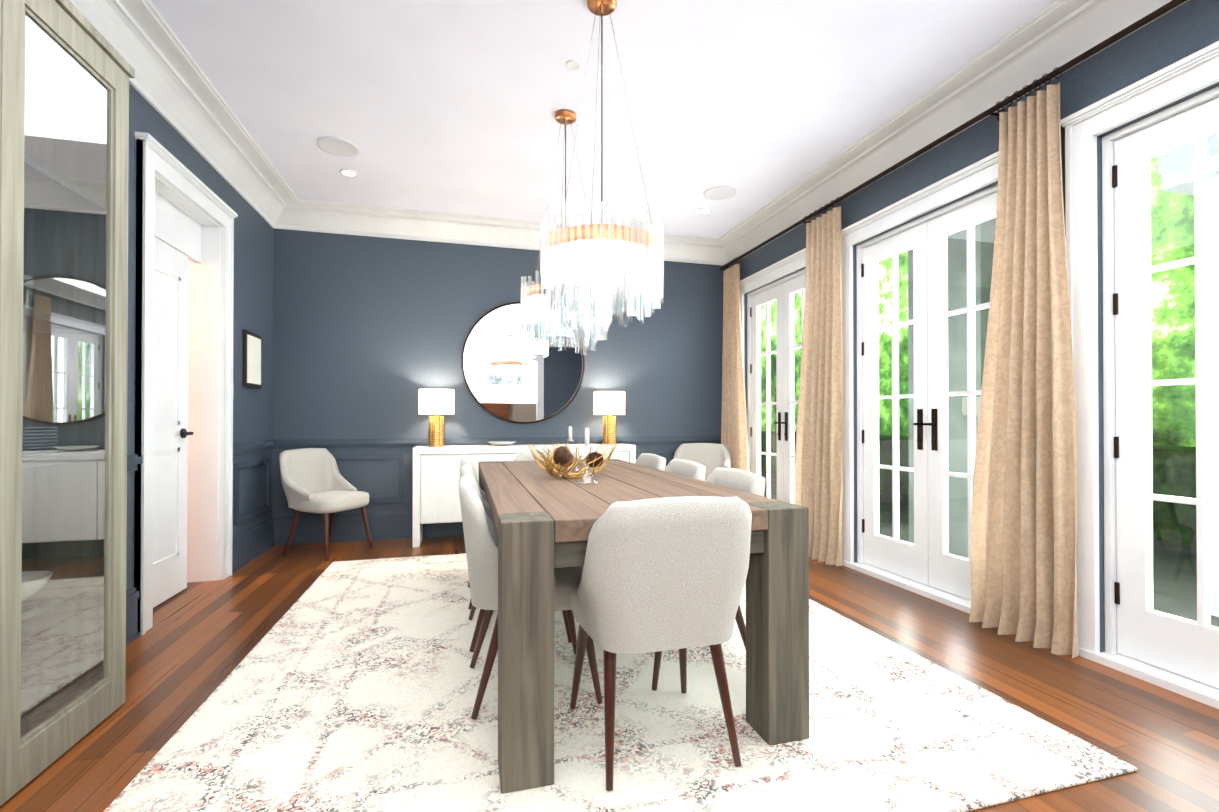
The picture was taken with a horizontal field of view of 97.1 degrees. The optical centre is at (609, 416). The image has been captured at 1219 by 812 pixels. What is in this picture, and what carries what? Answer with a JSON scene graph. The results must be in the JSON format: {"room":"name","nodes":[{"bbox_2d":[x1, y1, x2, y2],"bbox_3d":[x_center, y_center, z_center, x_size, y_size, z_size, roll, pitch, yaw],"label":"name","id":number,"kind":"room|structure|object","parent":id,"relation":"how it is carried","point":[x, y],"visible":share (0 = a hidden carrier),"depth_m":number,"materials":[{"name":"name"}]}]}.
{"room":"dining room","nodes":[
{"label":"dining room","id":0,"kind":"room"},
{"bbox_2d":[126,83,272,590],"bbox_3d":[-2.167,-0.388,1.265,0.200,3.050,7.400,0,0,-15],"label":"wall","id":1,"kind":"structure","parent":0,"point":[253,310],"depth_m":4.15,"materials":[{"name":"blue paint"}]},
{"bbox_2d":[126,454,142,644],"bbox_3d":[-1.798,0.656,0.361,0.040,0.950,5.075,0,0,-15],"label":"trim","id":2,"kind":"structure","parent":1,"relation":"attached to","point":[132,596],"depth_m":2.76,"materials":[{"name":"paint"}]},
{"bbox_2d":[153,237,192,607],"bbox_3d":[-2.716,0.033,3.256,0.096,2.208,0.704,0,0,-15],"label":"door leaf","id":3,"kind":"structure","parent":1,"relation":"in","point":[170,474],"depth_m":3.37,"materials":[{"name":"white wood"}]},
{"bbox_2d":[134,131,237,634],"bbox_3d":[-2.702,-0.169,3.346,0.260,2.637,1.160,0,0,-15],"label":"door frame","id":4,"kind":"structure","parent":1,"relation":"attached to","point":[180,207],"depth_m":3.74,"materials":[{"name":"white wood"}]},
{"bbox_2d":[70,0,305,230],"bbox_3d":[-1.966,-1.817,1.432,0.270,0.190,7.200,0,0,-15],"label":"crown molding","id":5,"kind":"structure","parent":1,"relation":"attached to","point":[170,82],"depth_m":3.12,"materials":[{"name":"white wood"}]},
{"bbox_2d":[242,330,261,388],"bbox_3d":[-2.890,-0.454,4.359,0.025,0.440,0.350,0,0,-15],"label":"picture frame","id":6,"kind":"object","parent":1,"relation":"attached to","point":[252,362],"visible":1,"depth_m":4.32,"materials":[{"name":"black wood"}]},
{"bbox_2d":[232,440,277,573],"bbox_3d":[-2.887,0.681,4.361,0.040,0.950,0.915,0,0,-15],"label":"trim","id":7,"kind":"structure","parent":1,"relation":"attached to","point":[249,545],"depth_m":4.34,"materials":[{"name":"paint"}]},
{"bbox_2d":[272,228,728,516],"bbox_3d":[-0.873,-0.362,5.556,4.950,3.050,0.200,0,0,-15],"label":"wall","id":8,"kind":"structure","parent":0,"point":[370,334],"depth_m":5.19,"materials":[{"name":"blue paint"}]},
{"bbox_2d":[278,436,720,544],"bbox_3d":[-0.842,0.688,5.433,4.550,0.950,0.040,0,0,-15],"label":"trim","id":9,"kind":"structure","parent":8,"relation":"attached to","point":[348,527],"depth_m":5.08,"materials":[{"name":"paint"}]},
{"bbox_2d":[298,199,717,263],"bbox_3d":[-0.807,-1.793,5.339,3.960,0.190,0.270,0,0,-15],"label":"crown molding","id":10,"kind":"structure","parent":8,"relation":"attached to","point":[315,216],"depth_m":5.16,"materials":[{"name":"white wood"}]},
{"bbox_2d":[462,301,584,423],"bbox_3d":[-0.856,-0.542,5.438,1.232,1.232,0.030,0,0,-15],"label":"round mirror","id":11,"kind":"object","parent":8,"relation":"attached to","point":[511,373],"visible":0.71,"depth_m":5.42,"materials":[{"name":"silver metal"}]},
{"bbox_2d":[150,0,1056,238],"bbox_3d":[-0.477,-1.972,-0.079,7.150,0.100,11.300,0,0,-15],"label":"ceiling","id":12,"kind":"structure","parent":0,"point":[448,106],"depth_m":3.13,"materials":[{"name":"white paint"}]},
{"bbox_2d":[316,136,358,156],"bbox_3d":[-1.906,-1.893,3.781,0.270,0.008,0.270,0,0,-15],"label":"ceiling speaker","id":13,"kind":"object","parent":12,"relation":"attached to","point":[337,146],"visible":0.96,"depth_m":3.77},
{"bbox_2d":[340,168,357,176],"bbox_3d":[-2.023,-1.890,4.174,0.124,0.009,0.124,0,0,-15],"label":"recessed light","id":14,"kind":"object","parent":12,"relation":"in","point":[348,172],"visible":0.96,"depth_m":4.17,"materials":[{"name":"white plastic"}]},
{"bbox_2d":[520,109,609,354],"bbox_3d":[-0.276,-1.150,3.391,0.564,1.499,0.564,0,0,-15],"label":"chandelier","id":15,"kind":"object","parent":12,"relation":"hanging from","point":[530,304],"visible":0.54,"depth_m":3.28,"materials":[{"name":"glass"}]},
{"bbox_2d":[566,60,580,70],"bbox_3d":[-0.197,-1.899,2.909,0.080,0.008,0.080,0,0,-15],"label":"ceiling sensor","id":16,"kind":"object","parent":12,"relation":"attached to","point":[573,65],"visible":1,"depth_m":2.91,"materials":[{"name":"white plastic"}]},
{"bbox_2d":[540,0,663,327],"bbox_3d":[-0.035,-1.158,2.463,0.566,1.495,0.564,0,0,-15],"label":"chandelier","id":17,"kind":"object","parent":12,"relation":"hanging from","point":[633,264],"visible":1,"depth_m":2.30,"materials":[{"name":"glass"}]},
{"bbox_2d":[697,208,710,213],"bbox_3d":[0.867,-1.885,4.940,0.124,0.009,0.124,0,0,-15],"label":"recessed light","id":18,"kind":"object","parent":12,"relation":"in","point":[703,210],"visible":0.98,"depth_m":4.93,"materials":[{"name":"white plastic"}]},
{"bbox_2d":[703,186,735,199],"bbox_3d":[0.931,-1.888,4.553,0.270,0.008,0.270,0,0,-15],"label":"ceiling speaker","id":19,"kind":"object","parent":12,"relation":"attached to","point":[719,192],"visible":0.96,"depth_m":4.55},
{"bbox_2d":[0,535,1218,811],"bbox_3d":[-0.477,1.178,-0.098,7.150,0.100,11.300,0,0,-15],"label":"floor","id":20,"kind":"structure","parent":0,"point":[190,649],"depth_m":2.31,"materials":[{"name":"brown wood"}]},
{"bbox_2d":[0,0,11,805],"bbox_3d":[-1.832,-0.131,1.210,0.327,2.536,0.614,0,0,-15],"label":"tall cabinet","id":21,"kind":"object","parent":20,"relation":"on","point":[5,5],"depth_m":1.57,"materials":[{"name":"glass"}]},
{"bbox_2d":[8,0,134,799],"bbox_3d":[-1.993,-0.128,1.802,0.327,2.536,0.613,0,0,-15],"label":"mirror","id":22,"kind":"object","parent":20,"relation":"on","point":[67,71],"depth_m":1.99,"materials":[{"name":"glass"}]},
{"bbox_2d":[279,448,372,560],"bbox_3d":[-2.413,0.716,4.587,0.549,0.879,0.564,0,0,20],"label":"chair","id":23,"kind":"object","parent":20,"relation":"on","point":[313,480],"visible":0.98,"depth_m":4.55,"materials":[{"name":"fabric"}]},
{"bbox_2d":[412,443,635,547],"bbox_3d":[-0.792,0.721,5.213,2.070,0.880,0.400,0,0,-15],"label":"sideboard","id":24,"kind":"object","parent":20,"relation":"on","point":[436,477],"visible":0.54,"depth_m":4.84,"materials":[{"name":"white wood"}]},
{"bbox_2d":[419,389,453,446],"bbox_3d":[-1.613,0.014,5.015,0.316,0.530,0.316,0,0,-15],"label":"lamp","id":25,"kind":"object","parent":24,"relation":"on","point":[436,402],"visible":1,"depth_m":4.92,"materials":[{"name":"white fabric"}]},
{"bbox_2d":[488,441,515,445],"bbox_3d":[-1.028,0.261,5.152,0.270,0.038,0.270,0,0,-15],"label":"plate","id":26,"kind":"object","parent":24,"relation":"on","point":[501,443],"visible":0.98,"depth_m":5.08,"materials":[{"name":"white ceramic"}]},
{"bbox_2d":[594,391,624,444],"bbox_3d":[-0.001,0.017,5.454,0.316,0.530,0.316,0,0,-15],"label":"lamp","id":27,"kind":"object","parent":24,"relation":"on","point":[608,404],"visible":0.96,"depth_m":5.35,"materials":[{"name":"white fabric"}]},
{"bbox_2d":[104,553,1136,811],"bbox_3d":[-0.242,1.141,2.982,3.080,0.012,3.440,0,0,-15],"label":"rug","id":28,"kind":"object","parent":20,"relation":"on","point":[348,687],"visible":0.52,"depth_m":1.92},
{"bbox_2d":[460,457,488,609],"bbox_3d":[-0.667,0.697,3.429,0.549,0.879,0.564,0,0,-15],"label":"chair","id":29,"kind":"object","parent":28,"relation":"on","point":[464,460],"visible":0.15,"depth_m":3.27,"materials":[{"name":"fabric"}]},
{"bbox_2d":[460,464,571,651],"bbox_3d":[-0.510,0.693,2.850,0.549,0.879,0.564,0,0,-15],"label":"chair","id":30,"kind":"object","parent":28,"relation":"on","point":[466,469],"visible":0.1,"depth_m":2.68,"materials":[{"name":"fabric"}]},
{"bbox_2d":[459,475,602,719],"bbox_3d":[-0.352,0.689,2.271,0.549,0.879,0.564,0,0,-15],"label":"chair","id":31,"kind":"object","parent":28,"relation":"on","point":[480,537],"visible":0.67,"depth_m":2.02,"materials":[{"name":"fabric"}]},
{"bbox_2d":[514,450,581,460],"bbox_3d":[-0.414,0.700,3.957,0.564,0.879,0.549,0,0,-15],"label":"chair","id":32,"kind":"object","parent":28,"relation":"on","point":[525,456],"visible":0.04,"depth_m":4.13,"materials":[{"name":"fabric"}]},
{"bbox_2d":[479,459,808,793],"bbox_3d":[-0.132,0.730,2.921,1.060,0.808,2.440,0,0,-15],"label":"dining table","id":33,"kind":"object","parent":28,"relation":"on","point":[544,521],"visible":0.79,"depth_m":1.85,"materials":[{"name":"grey wood"}]},
{"bbox_2d":[563,426,578,470],"bbox_3d":[-0.235,0.188,3.228,0.116,0.278,0.116,0,0,-15],"label":"candlestick","id":34,"kind":"object","parent":33,"relation":"on","point":[570,433],"visible":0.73,"depth_m":3.22,"materials":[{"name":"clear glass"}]},
{"bbox_2d":[528,443,616,477],"bbox_3d":[-0.200,0.238,2.906,0.479,0.174,0.477,0,0,-15],"label":"bowl","id":35,"kind":"object","parent":33,"relation":"on","point":[560,457],"visible":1,"depth_m":2.83,"materials":[{"name":"gold metal"}]},
{"bbox_2d":[576,428,597,484],"bbox_3d":[-0.108,0.184,2.589,0.116,0.278,0.116,0,0,-15],"label":"candlestick","id":36,"kind":"object","parent":33,"relation":"on","point":[586,444],"visible":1,"depth_m":2.58,"materials":[{"name":"clear glass"}]},
{"bbox_2d":[635,453,665,470],"bbox_3d":[0.062,0.698,3.669,0.549,0.879,0.564,0,0,-15],"label":"chair","id":37,"kind":"object","parent":28,"relation":"on","point":[654,461],"visible":0.06,"depth_m":3.67,"materials":[{"name":"fabric"}]},
{"bbox_2d":[570,496,751,790],"bbox_3d":[0.150,0.687,1.886,0.564,0.879,0.549,0,0,-15],"label":"chair","id":38,"kind":"object","parent":28,"relation":"on","point":[664,574],"visible":1,"depth_m":1.65,"materials":[{"name":"fabric"}]},
{"bbox_2d":[664,459,705,480],"bbox_3d":[0.220,0.695,3.090,0.549,0.879,0.564,0,0,-15],"label":"chair","id":39,"kind":"object","parent":28,"relation":"on","point":[690,469],"visible":0.08,"depth_m":3.09,"materials":[{"name":"fabric"}]},
{"bbox_2d":[652,467,764,690],"bbox_3d":[0.377,0.691,2.511,0.549,0.879,0.564,0,0,-15],"label":"chair","id":40,"kind":"object","parent":28,"relation":"on","point":[744,481],"visible":0.17,"depth_m":2.42,"materials":[{"name":"fabric"}]},
{"bbox_2d":[674,443,730,481],"bbox_3d":[0.926,0.721,5.484,0.592,0.879,0.549,0,0,15],"label":"armchair","id":41,"kind":"object","parent":20,"relation":"on","point":[711,457],"visible":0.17,"depth_m":5.67,"materials":[{"name":"fabric"}]},
{"bbox_2d":[731,0,1218,652],"bbox_3d":[2.417,-0.381,2.513,0.200,3.050,7.400,0,0,-15],"label":"wall","id":42,"kind":"structure","parent":0,"point":[1181,32],"depth_m":2.63,"materials":[{"name":"blue paint"}]},
{"bbox_2d":[740,248,805,366],"bbox_3d":[1.573,-0.140,5.117,0.060,2.602,1.500,0,0,-15],"label":"door frame","id":43,"kind":"structure","parent":42,"relation":"attached to","point":[796,261],"depth_m":5.19,"materials":[{"name":"white wood"}]},
{"bbox_2d":[747,268,805,503],"bbox_3d":[1.713,-0.073,5.155,0.228,2.468,1.246,0,0,-15],"label":"french door","id":44,"kind":"structure","parent":42,"relation":"in","point":[781,292],"depth_m":5.23,"materials":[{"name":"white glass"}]},
{"bbox_2d":[841,151,998,613],"bbox_3d":[2.008,-0.150,3.519,0.060,2.602,1.500,0,0,-15],"label":"door frame","id":45,"kind":"structure","parent":42,"relation":"attached to","point":[984,172],"depth_m":3.94,"materials":[{"name":"white wood"}]},
{"bbox_2d":[855,184,997,604],"bbox_3d":[2.148,-0.083,3.557,0.228,2.468,1.246,0,0,-15],"label":"french door","id":46,"kind":"structure","parent":42,"relation":"in","point":[926,560],"depth_m":3.58,"materials":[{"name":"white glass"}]},
{"bbox_2d":[709,0,1188,265],"bbox_3d":[2.164,-1.810,2.557,0.270,0.190,7.200,0,0,-15],"label":"crown molding","id":47,"kind":"structure","parent":42,"relation":"attached to","point":[1064,30],"depth_m":3.13,"materials":[{"name":"white wood"}]},
{"bbox_2d":[720,0,1186,269],"bbox_3d":[2.193,-1.669,2.710,0.128,0.056,6.883,0,0,-15],"label":"curtain rod","id":48,"kind":"object","parent":42,"relation":"attached to","point":[1155,14],"visible":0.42,"depth_m":2.91,"materials":[{"name":"brown metal"}]},
{"bbox_2d":[721,257,748,471],"bbox_3d":[1.314,-0.256,5.718,0.140,2.832,0.505,0,0,-15],"label":"curtain","id":49,"kind":"object","parent":48,"relation":"hanging from","point":[734,439],"visible":0.77,"depth_m":5.71,"materials":[{"name":"beige fabric"}]},
{"bbox_2d":[794,197,842,566],"bbox_3d":[1.679,-0.264,4.384,0.136,2.832,0.564,0,0,-15],"label":"curtain","id":50,"kind":"object","parent":48,"relation":"hanging from","point":[818,485],"visible":0.94,"depth_m":4.30,"materials":[{"name":"beige fabric"}]},
{"bbox_2d":[969,67,1078,657],"bbox_3d":[2.111,-0.274,2.792,0.138,2.832,0.523,0,0,-15],"label":"curtain","id":51,"kind":"object","parent":48,"relation":"hanging from","point":[1023,540],"visible":0.9,"depth_m":2.73,"materials":[{"name":"beige fabric"}]},
{"bbox_2d":[1060,41,1218,708],"bbox_3d":[2.441,-0.160,1.927,0.060,2.602,1.500,0,0,-15],"label":"door frame","id":52,"kind":"structure","parent":42,"relation":"attached to","point":[1199,70],"depth_m":2.54,"materials":[{"name":"white wood"}]},
{"bbox_2d":[1101,86,1218,695],"bbox_3d":[2.582,-0.093,1.965,0.228,2.468,1.246,0,0,-15],"label":"french door","id":53,"kind":"structure","parent":42,"relation":"in","point":[1140,632],"depth_m":2.42,"materials":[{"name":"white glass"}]},
{"label":"outside","id":54,"kind":"structure","parent":0,"visible":0},
{"bbox_2d":[761,156,1195,446],"bbox_3d":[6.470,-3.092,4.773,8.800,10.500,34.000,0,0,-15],"label":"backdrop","id":55,"kind":"structure","parent":54,"point":[1157,232],"depth_m":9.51,"materials":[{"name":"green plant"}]},
{"bbox_2d":[761,132,1218,627],"bbox_3d":[6.470,-0.382,4.756,8.800,3.320,18.000,0,0,-15],"label":"patio","id":56,"kind":"structure","parent":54,"point":[1174,166],"depth_m":4.30,"materials":[{"name":"stone"}]}
]}

